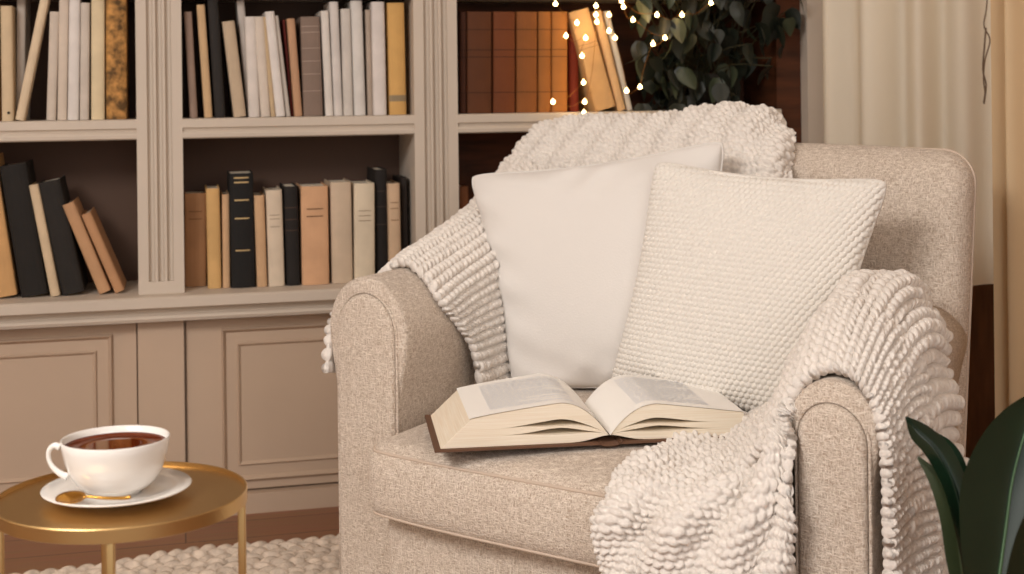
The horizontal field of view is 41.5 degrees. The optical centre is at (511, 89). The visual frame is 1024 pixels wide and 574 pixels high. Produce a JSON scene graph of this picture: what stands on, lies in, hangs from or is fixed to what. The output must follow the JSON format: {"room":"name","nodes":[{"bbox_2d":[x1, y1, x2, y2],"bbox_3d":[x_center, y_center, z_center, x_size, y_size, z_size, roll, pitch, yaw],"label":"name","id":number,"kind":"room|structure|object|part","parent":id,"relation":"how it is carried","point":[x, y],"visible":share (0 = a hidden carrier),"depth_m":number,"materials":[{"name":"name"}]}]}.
{"room":"library","nodes":[
{"label":"library","id":0,"kind":"room"},
{"bbox_2d":[4,506,338,573],"bbox_3d":[0.013,1.080,1.850,5.200,0.060,6.100,-1,0,0],"label":"floor","id":1,"kind":"structure","parent":0,"point":[21,555],"depth_m":3.18,"materials":[{"name":"brown wood"}]},
{"bbox_2d":[11,534,339,573],"bbox_3d":[-0.153,1.040,2.471,2.102,0.053,1.452,-1,0,-19],"label":"rug","id":2,"kind":"object","parent":1,"relation":"on","point":[310,555],"visible":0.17,"depth_m":2.96,"materials":[{"name":"beige fabric"}]},
{"bbox_2d":[0,461,247,573],"bbox_3d":[-0.459,0.766,1.600,0.292,0.579,0.272,-1,0,0],"label":"side table","id":3,"kind":"object","parent":2,"relation":"on","point":[215,494],"visible":0.65,"depth_m":1.54,"materials":[{"name":"gold metal"}]},
{"bbox_3d":[-0.596,0.774,1.577,0.009,0.565,0.009,-1,0,0],"label":"leg","id":4,"kind":"part","parent":3,"relation":"part of","materials":[{"name":"gold metal"}]},
{"bbox_3d":[-0.515,0.774,1.718,0.009,0.565,0.009,-1,0,0],"label":"leg","id":5,"kind":"part","parent":3,"relation":"part of","materials":[{"name":"gold metal"}]},
{"bbox_3d":[-0.434,0.773,1.472,0.009,0.565,0.009,-1,0,0],"label":"leg","id":6,"kind":"part","parent":3,"relation":"part of","materials":[{"name":"gold metal"}]},
{"bbox_2d":[40,467,191,507],"bbox_3d":[-0.467,0.474,1.595,0.173,0.015,0.161,-1,0,0],"label":"saucer","id":7,"kind":"object","parent":3,"relation":"on","point":[169,482],"visible":0.57,"depth_m":1.59,"materials":[{"name":"white ceramic"}]},
{"bbox_2d":[55,491,130,503],"bbox_3d":[-0.478,0.465,1.541,0.086,0.009,0.027,-1,0,0],"label":"teaspoon","id":8,"kind":"object","parent":7,"relation":"on","point":[69,497],"visible":1,"depth_m":1.54,"materials":[{"name":"gold metal"}]},
{"bbox_2d":[55,491,85,503],"bbox_3d":[-0.504,0.466,1.541,0.035,0.009,0.027,-1,0,0],"label":"spoon bowl","id":9,"kind":"object","parent":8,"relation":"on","point":[69,497],"depth_m":1.54,"materials":[{"name":"gold metal"}]},
{"bbox_3d":[-0.462,0.465,1.541,0.054,0.006,0.007,-1,0,-2],"label":"spoon handle","id":10,"kind":"part","parent":8,"relation":"part of","materials":[{"name":"gold metal"}]},
{"bbox_2d":[46,425,169,495],"bbox_3d":[-0.469,0.443,1.597,0.124,0.066,0.118,-1,0,23],"label":"teacup","id":11,"kind":"object","parent":7,"relation":"on","point":[118,460],"visible":0.95,"depth_m":1.56,"materials":[{"name":"white ceramic"}]},
{"bbox_3d":[-0.530,0.434,1.577,0.027,0.045,0.009,-1,0,0],"label":"handle","id":12,"kind":"part","parent":11,"relation":"part of","materials":[{"name":"white ceramic"}]},
{"bbox_3d":[-0.322,0.771,1.623,0.009,0.565,0.009,-1,0,0],"label":"leg","id":13,"kind":"part","parent":3,"relation":"part of","materials":[{"name":"gold metal"}]},
{"bbox_2d":[330,143,976,573],"bbox_3d":[0.267,0.578,2.586,1.123,0.938,1.088,-1,0,29],"label":"armchair","id":14,"kind":"object","parent":2,"relation":"on","point":[406,507],"visible":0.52,"depth_m":2.36,"materials":[{"name":"beige fabric"}]},
{"bbox_3d":[-0.272,0.687,2.528,0.155,0.612,0.016,-1,0,41],"label":"panel","id":15,"kind":"part","parent":14,"relation":"part of","materials":[{"name":"beige fabric"}]},
{"bbox_3d":[-0.102,0.670,2.852,0.206,0.642,0.766,-1,0,28],"label":"arm","id":16,"kind":"part","parent":14,"relation":"part of"},
{"bbox_2d":[369,388,795,567],"bbox_3d":[0.229,0.666,2.439,0.771,0.152,0.796,-1,0,29],"label":"seat cushion","id":17,"kind":"object","parent":14,"relation":"on","point":[534,502],"depth_m":2.20,"materials":[{"name":"beige fabric"}]},
{"bbox_2d":[425,374,743,452],"bbox_3d":[0.122,0.550,2.341,0.531,0.075,0.243,-1,0,-7],"label":"open book","id":18,"kind":"object","parent":14,"relation":"on","point":[535,410],"visible":1,"depth_m":2.25,"materials":[{"name":"white paper"}]},
{"bbox_2d":[472,142,723,387],"bbox_3d":[0.148,0.353,2.700,0.548,0.498,0.153,-1,0,26],"label":"cushion","id":19,"kind":"object","parent":14,"relation":"on","point":[567,242],"visible":0.72,"depth_m":2.67,"materials":[{"name":"white fabric"}]},
{"bbox_2d":[321,101,968,573],"bbox_3d":[0.180,0.469,2.607,1.098,0.886,1.582,-1,0,0],"label":"knitted throw","id":20,"kind":"object","parent":14,"relation":"on","point":[687,503],"visible":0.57,"depth_m":2.01,"materials":[{"name":"beige fabric"}]},
{"bbox_2d":[612,162,886,411],"bbox_3d":[0.413,0.362,2.456,0.511,0.450,0.160,-1,0,34],"label":"cushion","id":21,"kind":"object","parent":20,"relation":"on","point":[733,268],"visible":0.8,"depth_m":2.41,"materials":[{"name":"white fabric"}]},
{"bbox_3d":[0.451,0.713,1.897,0.109,0.544,0.016,-1,0,41],"label":"panel","id":22,"kind":"part","parent":14,"relation":"part of","materials":[{"name":"beige fabric"}]},
{"bbox_3d":[0.623,0.688,2.219,0.136,0.590,0.749,-1,0,28],"label":"arm","id":23,"kind":"part","parent":14,"relation":"part of"},
{"bbox_3d":[0.427,0.431,2.853,1.113,0.640,0.248,-1,0,41],"label":"backrest","id":24,"kind":"part","parent":14,"relation":"part of","materials":[{"name":"beige fabric"}]},
{"bbox_2d":[0,0,823,534],"bbox_3d":[-0.394,0.040,3.557,2.537,2.030,0.330,-1,0,-14],"label":"bookcase","id":25,"kind":"object","parent":1,"relation":"on","point":[235,378],"visible":0.37,"depth_m":3.41,"materials":[{"name":"beige paint"}]},
{"bbox_2d":[0,5,1,120],"bbox_3d":[-1.279,-0.066,3.345,0.037,0.285,0.160,-1,0,-14],"label":"book","id":26,"kind":"object","parent":25,"relation":"on","point":[0,5],"visible":0.08,"depth_m":3.29,"materials":[{"name":"paper"}]},
{"bbox_2d":[0,6,16,120],"bbox_3d":[-1.245,-0.064,3.353,0.028,0.280,0.161,-1,0,-14],"label":"book","id":27,"kind":"object","parent":25,"relation":"on","point":[8,13],"visible":0.94,"depth_m":3.28,"materials":[{"name":"paper"}]},
{"bbox_2d":[0,153,19,296],"bbox_3d":[-1.279,0.333,3.344,0.112,0.348,0.160,-1,0,-14],"label":"book","id":28,"kind":"object","parent":25,"relation":"on","point":[9,282],"visible":0.81,"depth_m":3.28,"materials":[{"name":"paper"}]},
{"bbox_2d":[16,0,29,120],"bbox_3d":[-1.227,-0.081,3.390,0.025,0.313,0.118,-1,0,-14],"label":"book","id":29,"kind":"object","parent":25,"relation":"on","point":[23,6],"visible":0.71,"depth_m":3.33,"materials":[{"name":"paper"}]},
{"bbox_2d":[0,159,49,297],"bbox_3d":[-1.208,0.341,3.361,0.108,0.329,0.160,-1,0,-14],"label":"book","id":30,"kind":"object","parent":25,"relation":"on","point":[17,178],"visible":0.92,"depth_m":3.29,"materials":[{"name":"paper"}]},
{"bbox_2d":[16,0,50,120],"bbox_3d":[-1.172,-0.077,3.303,0.082,0.303,0.048,-1,0,-14],"label":"book","id":31,"kind":"object","parent":25,"relation":"on","point":[40,23],"visible":1,"depth_m":3.28,"materials":[{"name":"paper"}]},
{"bbox_2d":[29,181,61,296],"bbox_3d":[-1.159,0.367,3.368,0.070,0.277,0.159,-1,0,-14],"label":"book","id":32,"kind":"object","parent":25,"relation":"on","point":[51,271],"visible":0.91,"depth_m":3.29,"materials":[{"name":"paper"}]},
{"bbox_2d":[46,12,58,119],"bbox_3d":[-1.143,-0.059,3.379,0.034,0.267,0.159,-1,0,-14],"label":"book","id":33,"kind":"object","parent":25,"relation":"on","point":[52,86],"visible":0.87,"depth_m":3.30,"materials":[{"name":"paper"}]},
{"bbox_3d":[-1.178,0.794,3.260,0.415,0.385,0.012,-1,0,-14],"label":"panel moulding","id":34,"kind":"part","parent":25,"relation":"part of","materials":[{"name":"beige paint"}]},
{"bbox_2d":[37,175,88,295],"bbox_3d":[-1.123,0.361,3.382,0.107,0.287,0.160,-1,0,-14],"label":"book","id":35,"kind":"object","parent":25,"relation":"on","point":[68,256],"visible":0.97,"depth_m":3.31,"materials":[{"name":"paper"}]},
{"bbox_2d":[57,0,68,119],"bbox_3d":[-1.119,-0.081,3.385,0.031,0.310,0.159,-1,0,-14],"label":"book","id":36,"kind":"object","parent":25,"relation":"on","point":[63,46],"visible":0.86,"depth_m":3.31,"materials":[{"name":"paper"}]},
{"bbox_3d":[-1.225,-0.255,3.385,0.547,0.050,0.270,-1,0,-14],"label":"shelf","id":37,"kind":"part","parent":25,"relation":"part of","materials":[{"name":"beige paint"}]},
{"bbox_3d":[-1.221,0.101,3.385,0.547,0.050,0.270,-1,0,-14],"label":"shelf","id":38,"kind":"part","parent":25,"relation":"part of","materials":[{"name":"beige paint"}]},
{"bbox_3d":[-1.187,0.793,3.275,0.536,0.430,0.022,-1,0,-14],"label":"door","id":39,"kind":"part","parent":25,"relation":"part of","materials":[{"name":"beige paint"}]},
{"bbox_3d":[-1.255,-0.164,3.510,0.547,1.442,0.012,-1,0,-14],"label":"panel","id":40,"kind":"part","parent":25,"relation":"part of","materials":[{"name":"brown paint"}]},
{"bbox_2d":[68,0,84,119],"bbox_3d":[-1.094,-0.081,3.390,0.034,0.311,0.160,-1,0,-14],"label":"book","id":41,"kind":"object","parent":25,"relation":"on","point":[74,5],"visible":0.87,"depth_m":3.31,"materials":[{"name":"paper"}]},
{"bbox_2d":[80,3,90,119],"bbox_3d":[-1.070,-0.070,3.397,0.027,0.288,0.158,-1,0,-14],"label":"book","id":42,"kind":"object","parent":25,"relation":"on","point":[85,32],"visible":0.91,"depth_m":3.32,"materials":[{"name":"paper"}]},
{"bbox_2d":[62,197,111,293],"bbox_3d":[-1.064,0.388,3.392,0.111,0.232,0.160,-1,0,-14],"label":"book","id":43,"kind":"object","parent":25,"relation":"on","point":[74,209],"visible":0.89,"depth_m":3.32,"materials":[{"name":"paper"}]},
{"bbox_2d":[91,0,105,119],"bbox_3d":[-1.040,-0.082,3.404,0.036,0.311,0.160,-1,0,-14],"label":"book","id":44,"kind":"object","parent":25,"relation":"on","point":[98,7],"visible":0.92,"depth_m":3.33,"materials":[{"name":"paper"}]},
{"bbox_2d":[81,207,126,292],"bbox_3d":[-1.028,0.402,3.406,0.100,0.204,0.159,-1,0,-14],"label":"book","id":45,"kind":"object","parent":25,"relation":"on","point":[94,226],"visible":1,"depth_m":3.33,"materials":[{"name":"paper"}]},
{"bbox_2d":[106,0,128,118],"bbox_3d":[-0.997,-0.083,3.414,0.052,0.311,0.160,-1,0,-14],"label":"book","id":46,"kind":"object","parent":25,"relation":"on","point":[117,11],"visible":1,"depth_m":3.34,"materials":[{"name":"gold paper"}]},
{"bbox_2d":[0,278,346,329],"bbox_3d":[-0.388,0.530,3.557,2.537,0.066,0.330,-1,0,-14],"label":"countertop","id":47,"kind":"structure","parent":25,"relation":"on","point":[87,307],"depth_m":3.30,"materials":[{"name":"beige paint"}]},
{"bbox_2d":[184,12,197,117],"bbox_3d":[-0.823,-0.063,3.458,0.030,0.267,0.158,-1,0,-14],"label":"book","id":48,"kind":"object","parent":25,"relation":"on","point":[188,25],"visible":1,"depth_m":3.38,"materials":[{"name":"paper"}]},
{"bbox_2d":[184,190,205,286],"bbox_3d":[-0.821,0.382,3.497,0.057,0.238,0.121,-1,0,-14],"label":"book","id":49,"kind":"object","parent":25,"relation":"on","point":[194,202],"visible":0.98,"depth_m":3.44,"materials":[{"name":"paper"}]},
{"bbox_2d":[196,4,212,117],"bbox_3d":[-0.791,-0.072,3.466,0.036,0.285,0.158,-1,0,-14],"label":"book","id":50,"kind":"object","parent":25,"relation":"on","point":[200,9],"visible":1,"depth_m":3.39,"materials":[{"name":"paper"}]},
{"bbox_2d":[205,184,220,288],"bbox_3d":[-0.770,0.374,3.479,0.035,0.252,0.160,-1,0,-14],"label":"book","id":51,"kind":"object","parent":25,"relation":"on","point":[213,241],"visible":1,"depth_m":3.40,"materials":[{"name":"paper"}]},
{"bbox_2d":[206,0,224,117],"bbox_3d":[-0.762,-0.085,3.472,0.042,0.310,0.160,-1,0,-14],"label":"book","id":52,"kind":"object","parent":25,"relation":"on","point":[213,24],"visible":1,"depth_m":3.40,"materials":[{"name":"paper"}]},
{"bbox_2d":[220,190,229,287],"bbox_3d":[-0.741,0.382,3.487,0.018,0.236,0.157,-1,0,-14],"label":"book","id":53,"kind":"object","parent":25,"relation":"on","point":[224,196],"visible":1,"depth_m":3.41,"materials":[{"name":"paper"}]},
{"bbox_2d":[220,21,245,116],"bbox_3d":[-0.720,-0.053,3.482,0.058,0.245,0.160,-1,0,-14],"label":"book","id":54,"kind":"object","parent":25,"relation":"on","point":[228,32],"visible":1,"depth_m":3.41,"materials":[{"name":"paper"}]},
{"bbox_2d":[227,169,255,287],"bbox_3d":[-0.700,0.355,3.486,0.063,0.290,0.161,-1,0,-14],"label":"book","id":55,"kind":"object","parent":25,"relation":"on","point":[240,183],"visible":0.98,"depth_m":3.41,"materials":[{"name":"fabric"}]},
{"bbox_2d":[235,0,247,116],"bbox_3d":[-0.694,-0.080,3.505,0.044,0.298,0.128,-1,0,-14],"label":"book","id":56,"kind":"object","parent":25,"relation":"on","point":[239,5],"visible":0.61,"depth_m":3.44,"materials":[{"name":"paper"}]},
{"bbox_2d":[244,17,259,116],"bbox_3d":[-0.675,-0.058,3.488,0.036,0.255,0.160,-1,0,-14],"label":"book","id":57,"kind":"object","parent":25,"relation":"on","point":[249,22],"visible":0.92,"depth_m":3.41,"materials":[{"name":"paper"}]},
{"bbox_2d":[254,191,266,286],"bbox_3d":[-0.655,0.383,3.497,0.031,0.232,0.160,-1,0,-14],"label":"book","id":58,"kind":"object","parent":25,"relation":"on","point":[259,203],"visible":0.93,"depth_m":3.42,"materials":[{"name":"paper"}]},
{"bbox_2d":[255,16,269,116],"bbox_3d":[-0.651,-0.059,3.494,0.038,0.255,0.159,-1,0,-14],"label":"book","id":59,"kind":"object","parent":25,"relation":"on","point":[264,104],"visible":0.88,"depth_m":3.42,"materials":[{"name":"paper"}]},
{"bbox_3d":[-0.532,0.785,3.437,0.575,0.430,0.022,-1,0,-14],"label":"door","id":60,"kind":"part","parent":25,"relation":"part of","materials":[{"name":"beige paint"}]},
{"bbox_2d":[263,17,274,116],"bbox_3d":[-0.635,-0.059,3.500,0.032,0.255,0.155,-1,0,-14],"label":"book","id":61,"kind":"object","parent":25,"relation":"on","point":[270,85],"visible":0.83,"depth_m":3.43,"materials":[{"name":"paper"}]},
{"bbox_2d":[261,11,284,116],"bbox_3d":[-0.619,-0.066,3.499,0.048,0.268,0.159,-1,0,-14],"label":"book","id":62,"kind":"object","parent":25,"relation":"on","point":[270,17],"visible":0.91,"depth_m":3.42,"materials":[{"name":"paper"}]},
{"bbox_2d":[262,186,284,286],"bbox_3d":[-0.619,0.377,3.501,0.045,0.244,0.161,-1,0,-14],"label":"book","id":63,"kind":"object","parent":25,"relation":"on","point":[274,246],"visible":0.97,"depth_m":3.42,"materials":[{"name":"paper"}]},
{"bbox_3d":[-0.528,0.786,3.420,0.403,0.385,0.012,-1,0,-14],"label":"panel moulding","id":64,"kind":"part","parent":25,"relation":"part of","materials":[{"name":"beige paint"}]},
{"bbox_2d":[275,15,289,116],"bbox_3d":[-0.604,-0.061,3.513,0.039,0.258,0.155,-1,0,-14],"label":"book","id":65,"kind":"object","parent":25,"relation":"on","point":[282,68],"visible":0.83,"depth_m":3.44,"materials":[{"name":"paper"}]},
{"bbox_2d":[279,20,293,115],"bbox_3d":[-0.593,-0.056,3.537,0.026,0.248,0.154,-1,0,-14],"label":"book","id":66,"kind":"object","parent":25,"relation":"on","point":[282,22],"visible":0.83,"depth_m":3.46,"materials":[{"name":"paper"}]},
{"bbox_2d":[280,182,299,285],"bbox_3d":[-0.579,0.372,3.515,0.039,0.253,0.161,-1,0,-14],"label":"book","id":67,"kind":"object","parent":25,"relation":"on","point":[289,191],"visible":0.97,"depth_m":3.44,"materials":[{"name":"paper"}]},
{"bbox_3d":[-0.600,-0.172,3.671,0.582,1.442,0.012,-1,0,-14],"label":"panel","id":68,"kind":"part","parent":25,"relation":"part of","materials":[{"name":"brown paint"}]},
{"bbox_3d":[-0.570,-0.263,3.545,0.582,0.050,0.270,-1,0,-14],"label":"shelf","id":69,"kind":"part","parent":25,"relation":"part of","materials":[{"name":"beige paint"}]},
{"bbox_2d":[285,18,301,115],"bbox_3d":[-0.573,-0.057,3.519,0.037,0.250,0.158,-1,0,-14],"label":"book","id":70,"kind":"object","parent":25,"relation":"on","point":[289,23],"visible":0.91,"depth_m":3.44,"materials":[{"name":"paper"}]},
{"bbox_3d":[-0.566,0.093,3.545,0.582,0.050,0.270,-1,0,-14],"label":"shelf","id":71,"kind":"part","parent":25,"relation":"part of","materials":[{"name":"beige paint"}]},
{"bbox_2d":[295,16,322,115],"bbox_3d":[-0.530,-0.060,3.529,0.055,0.255,0.161,-1,0,-14],"label":"book","id":72,"kind":"object","parent":25,"relation":"on","point":[307,28],"visible":1,"depth_m":3.45,"materials":[{"name":"paper"}]},
{"bbox_2d":[296,182,328,284],"bbox_3d":[-0.521,0.372,3.523,0.070,0.252,0.161,-1,0,-14],"label":"book","id":73,"kind":"object","parent":25,"relation":"on","point":[312,198],"visible":0.98,"depth_m":3.45,"materials":[{"name":"paper"}]},
{"bbox_2d":[315,11,332,115],"bbox_3d":[-0.492,-0.068,3.535,0.029,0.270,0.158,-1,0,-14],"label":"book","id":74,"kind":"object","parent":25,"relation":"on","point":[327,98],"visible":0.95,"depth_m":3.46,"materials":[{"name":"paper"}]},
{"bbox_2d":[323,2,342,115],"bbox_3d":[-0.470,-0.080,3.544,0.032,0.294,0.159,-1,0,-14],"label":"book","id":75,"kind":"object","parent":25,"relation":"on","point":[331,7],"visible":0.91,"depth_m":3.47,"materials":[{"name":"paper"}]},
{"bbox_2d":[324,178,352,283],"bbox_3d":[-0.456,0.367,3.546,0.055,0.260,0.160,-1,0,-14],"label":"book","id":76,"kind":"object","parent":25,"relation":"on","point":[339,191],"visible":0.85,"depth_m":3.47,"materials":[{"name":"paper"}]},
{"bbox_2d":[338,9,352,115],"bbox_3d":[-0.442,-0.071,3.547,0.029,0.275,0.160,-1,0,-14],"label":"book","id":77,"kind":"object","parent":25,"relation":"on","point":[344,14],"visible":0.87,"depth_m":3.47,"materials":[{"name":"paper"}]},
{"bbox_2d":[343,1,365,114],"bbox_3d":[-0.415,-0.082,3.557,0.037,0.296,0.160,-1,0,-14],"label":"book","id":78,"kind":"object","parent":25,"relation":"on","point":[358,82],"visible":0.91,"depth_m":3.48,"materials":[{"name":"paper"}]},
{"bbox_2d":[348,179,374,278],"bbox_3d":[-0.398,0.368,3.558,0.055,0.255,0.161,-1,0,-14],"label":"book","id":79,"kind":"object","parent":25,"relation":"on","point":[362,192],"visible":0.77,"depth_m":3.48,"materials":[{"name":"paper"}]},
{"bbox_2d":[362,10,372,114],"bbox_3d":[-0.389,-0.071,3.576,0.017,0.273,0.156,-1,0,-14],"label":"book","id":80,"kind":"object","parent":25,"relation":"on","point":[366,16],"visible":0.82,"depth_m":3.50,"materials":[{"name":"paper"}]},
{"bbox_2d":[363,2,386,114],"bbox_3d":[-0.362,-0.081,3.566,0.037,0.293,0.160,-1,0,-14],"label":"book","id":81,"kind":"object","parent":25,"relation":"on","point":[376,9],"visible":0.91,"depth_m":3.49,"materials":[{"name":"paper"}]},
{"bbox_2d":[367,166,387,273],"bbox_3d":[-0.357,0.351,3.590,0.033,0.288,0.161,-1,0,-14],"label":"book","id":82,"kind":"object","parent":25,"relation":"on","point":[378,176],"visible":0.75,"depth_m":3.51,"materials":[{"name":"paper"}]},
{"bbox_2d":[387,180,400,261],"bbox_3d":[-0.322,0.369,3.578,0.034,0.253,0.161,-1,0,-14],"label":"book","id":83,"kind":"object","parent":25,"relation":"on","point":[393,187],"visible":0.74,"depth_m":3.50,"materials":[{"name":"paper"}]},
{"bbox_2d":[384,3,405,114],"bbox_3d":[-0.317,-0.081,3.581,0.047,0.291,0.161,-1,0,-14],"label":"book","id":84,"kind":"object","parent":25,"relation":"on","point":[393,12],"visible":0.92,"depth_m":3.50,"materials":[{"name":"paper"}]},
{"bbox_2d":[392,174,407,250],"bbox_3d":[-0.300,0.362,3.617,0.016,0.265,0.157,-1,0,-14],"label":"book","id":85,"kind":"object","parent":25,"relation":"on","point":[402,180],"visible":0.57,"depth_m":3.54,"materials":[{"name":"paper"}]},
{"bbox_2d":[457,12,465,113],"bbox_3d":[-0.146,-0.071,3.624,0.020,0.268,0.158,-1,0,-14],"label":"book","id":86,"kind":"object","parent":25,"relation":"on","point":[461,16],"visible":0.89,"depth_m":3.55,"materials":[{"name":"fabric"}]},
{"bbox_2d":[459,184,467,208],"bbox_3d":[-0.145,0.375,3.654,0.026,0.237,0.159,-1,0,-14],"label":"book","id":87,"kind":"object","parent":25,"relation":"on","point":[463,189],"visible":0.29,"depth_m":3.58,"materials":[{"name":"paper"}]},
{"bbox_2d":[466,12,491,112],"bbox_3d":[-0.103,-0.072,3.633,0.069,0.269,0.161,-1,0,-14],"label":"book","id":88,"kind":"object","parent":25,"relation":"on","point":[478,24],"visible":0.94,"depth_m":3.56,"materials":[{"name":"fabric"}]},
{"bbox_2d":[491,12,514,112],"bbox_3d":[-0.038,-0.073,3.650,0.063,0.269,0.161,-1,0,-14],"label":"book","id":89,"kind":"object","parent":25,"relation":"on","point":[503,23],"visible":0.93,"depth_m":3.57,"materials":[{"name":"fabric"}]},
{"bbox_2d":[515,12,536,112],"bbox_3d":[0.022,-0.074,3.664,0.060,0.269,0.161,-1,0,-14],"label":"book","id":90,"kind":"object","parent":25,"relation":"on","point":[525,22],"visible":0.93,"depth_m":3.59,"materials":[{"name":"fabric"}]},
{"bbox_2d":[537,12,550,111],"bbox_3d":[0.070,-0.074,3.676,0.038,0.269,0.161,-1,0,-14],"label":"book","id":91,"kind":"object","parent":25,"relation":"on","point":[543,18],"visible":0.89,"depth_m":3.60,"materials":[{"name":"fabric"}]},
{"bbox_2d":[551,12,566,111],"bbox_3d":[0.110,-0.075,3.686,0.046,0.269,0.161,-1,0,-14],"label":"book","id":92,"kind":"object","parent":25,"relation":"on","point":[558,19],"visible":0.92,"depth_m":3.61,"materials":[{"name":"paper"}]},
{"bbox_2d":[567,30,578,111],"bbox_3d":[0.149,-0.052,3.727,0.028,0.222,0.160,-1,0,-14],"label":"book","id":93,"kind":"object","parent":25,"relation":"on","point":[572,58],"visible":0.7,"depth_m":3.65,"materials":[{"name":"fabric"}]},
{"bbox_2d":[567,8,614,111],"bbox_3d":[0.198,-0.082,3.704,0.128,0.281,0.161,-1,0,-14],"label":"book","id":94,"kind":"object","parent":25,"relation":"on","point":[599,97],"visible":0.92,"depth_m":3.63,"materials":[{"name":"paper"}]},
{"bbox_3d":[0.236,-0.182,3.876,0.912,1.442,0.012,-1,0,-14],"label":"panel","id":95,"kind":"part","parent":25,"relation":"part of","materials":[{"name":"brown wood"}]},
{"bbox_2d":[590,10,625,110],"bbox_3d":[0.246,-0.079,3.720,0.089,0.274,0.159,-1,0,-14],"label":"book","id":96,"kind":"object","parent":25,"relation":"on","point":[601,34],"visible":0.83,"depth_m":3.65,"materials":[{"name":"paper"}]},
{"bbox_3d":[0.266,-0.273,3.751,0.912,0.050,0.270,-1,0,-14],"label":"shelf","id":97,"kind":"part","parent":25,"relation":"part of","materials":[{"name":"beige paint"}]},
{"bbox_2d":[602,11,631,110],"bbox_3d":[0.270,-0.079,3.737,0.080,0.273,0.157,-1,0,-14],"label":"book","id":98,"kind":"object","parent":25,"relation":"on","point":[613,45],"visible":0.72,"depth_m":3.66,"materials":[{"name":"paper"}]},
{"bbox_3d":[0.270,0.083,3.751,0.912,0.050,0.270,-1,0,-14],"label":"shelf","id":99,"kind":"part","parent":25,"relation":"part of","materials":[{"name":"beige paint"}]},
{"bbox_2d":[551,0,712,113],"bbox_3d":[0.363,-0.123,3.604,0.543,0.375,0.032,-1,0,-14],"label":"string","id":100,"kind":"object","parent":25,"relation":"hanging from","point":[555,3],"visible":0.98,"depth_m":3.58,"materials":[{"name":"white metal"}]},
{"bbox_2d":[625,0,803,110],"bbox_3d":[0.536,-0.124,3.740,0.517,0.476,0.279,-1,0,-11],"label":"leafy plant","id":101,"kind":"object","parent":25,"relation":"on","point":[686,86],"visible":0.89,"depth_m":3.69,"materials":[{"name":"green plant"}]},
{"bbox_3d":[0.535,0.005,3.811,0.140,0.100,0.140,-1,0,0],"label":"pot","id":102,"kind":"part","parent":101,"relation":"part of","materials":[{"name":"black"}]},
{"bbox_3d":[0.743,-0.213,3.876,0.073,1.392,0.227,-1,0,-14],"label":"panel","id":103,"kind":"part","parent":25,"relation":"part of","materials":[{"name":"brown wood"}]},
{"bbox_2d":[905,397,1023,573],"bbox_3d":[0.641,0.700,1.615,0.278,0.684,0.289,-1,0,-18],"label":"rubber plant","id":104,"kind":"object","parent":1,"relation":"on","point":[980,503],"visible":1,"depth_m":1.62,"materials":[{"name":"green plant"}]},
{"bbox_2d":[966,284,994,457],"bbox_3d":[1.100,0.707,3.593,0.530,0.660,0.030,-1,0,27],"label":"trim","id":105,"kind":"structure","parent":1,"relation":"on","point":[981,387],"depth_m":3.52,"materials":[{"name":"brown wood"}]},
{"bbox_3d":[-0.511,-0.254,3.771,5.360,2.620,1.390,-1,0,0],"label":"wall","id":106,"kind":"structure","parent":0,"visible":0},
{"bbox_3d":[1.061,-1.333,3.109,0.497,0.024,1.041,-1,0,0],"label":"rail","id":107,"kind":"object","parent":106,"relation":"attached to","visible":0},
{"bbox_2d":[822,0,993,285],"bbox_3d":[1.004,-0.412,3.447,0.481,1.800,0.097,-1,0,33],"label":"curtain","id":108,"kind":"object","parent":107,"relation":"hanging from","point":[897,73],"visible":0.52,"depth_m":3.43,"materials":[{"name":"beige fabric"}]},
{"bbox_2d":[982,0,990,103],"bbox_3d":[1.139,-0.645,3.260,0.022,1.358,0.004,-1,0,0],"label":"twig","id":109,"kind":"object","parent":107,"relation":"hanging from","point":[985,29],"visible":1,"depth_m":3.26,"materials":[{"name":"brown"}]},
{"bbox_2d":[990,0,1023,417],"bbox_3d":[1.143,-0.144,2.666,0.377,2.340,0.056,-1,0,26],"label":"curtain","id":110,"kind":"object","parent":107,"relation":"hanging from","point":[1007,16],"visible":0.75,"depth_m":2.72,"materials":[{"name":"beige fabric"}]}
]}

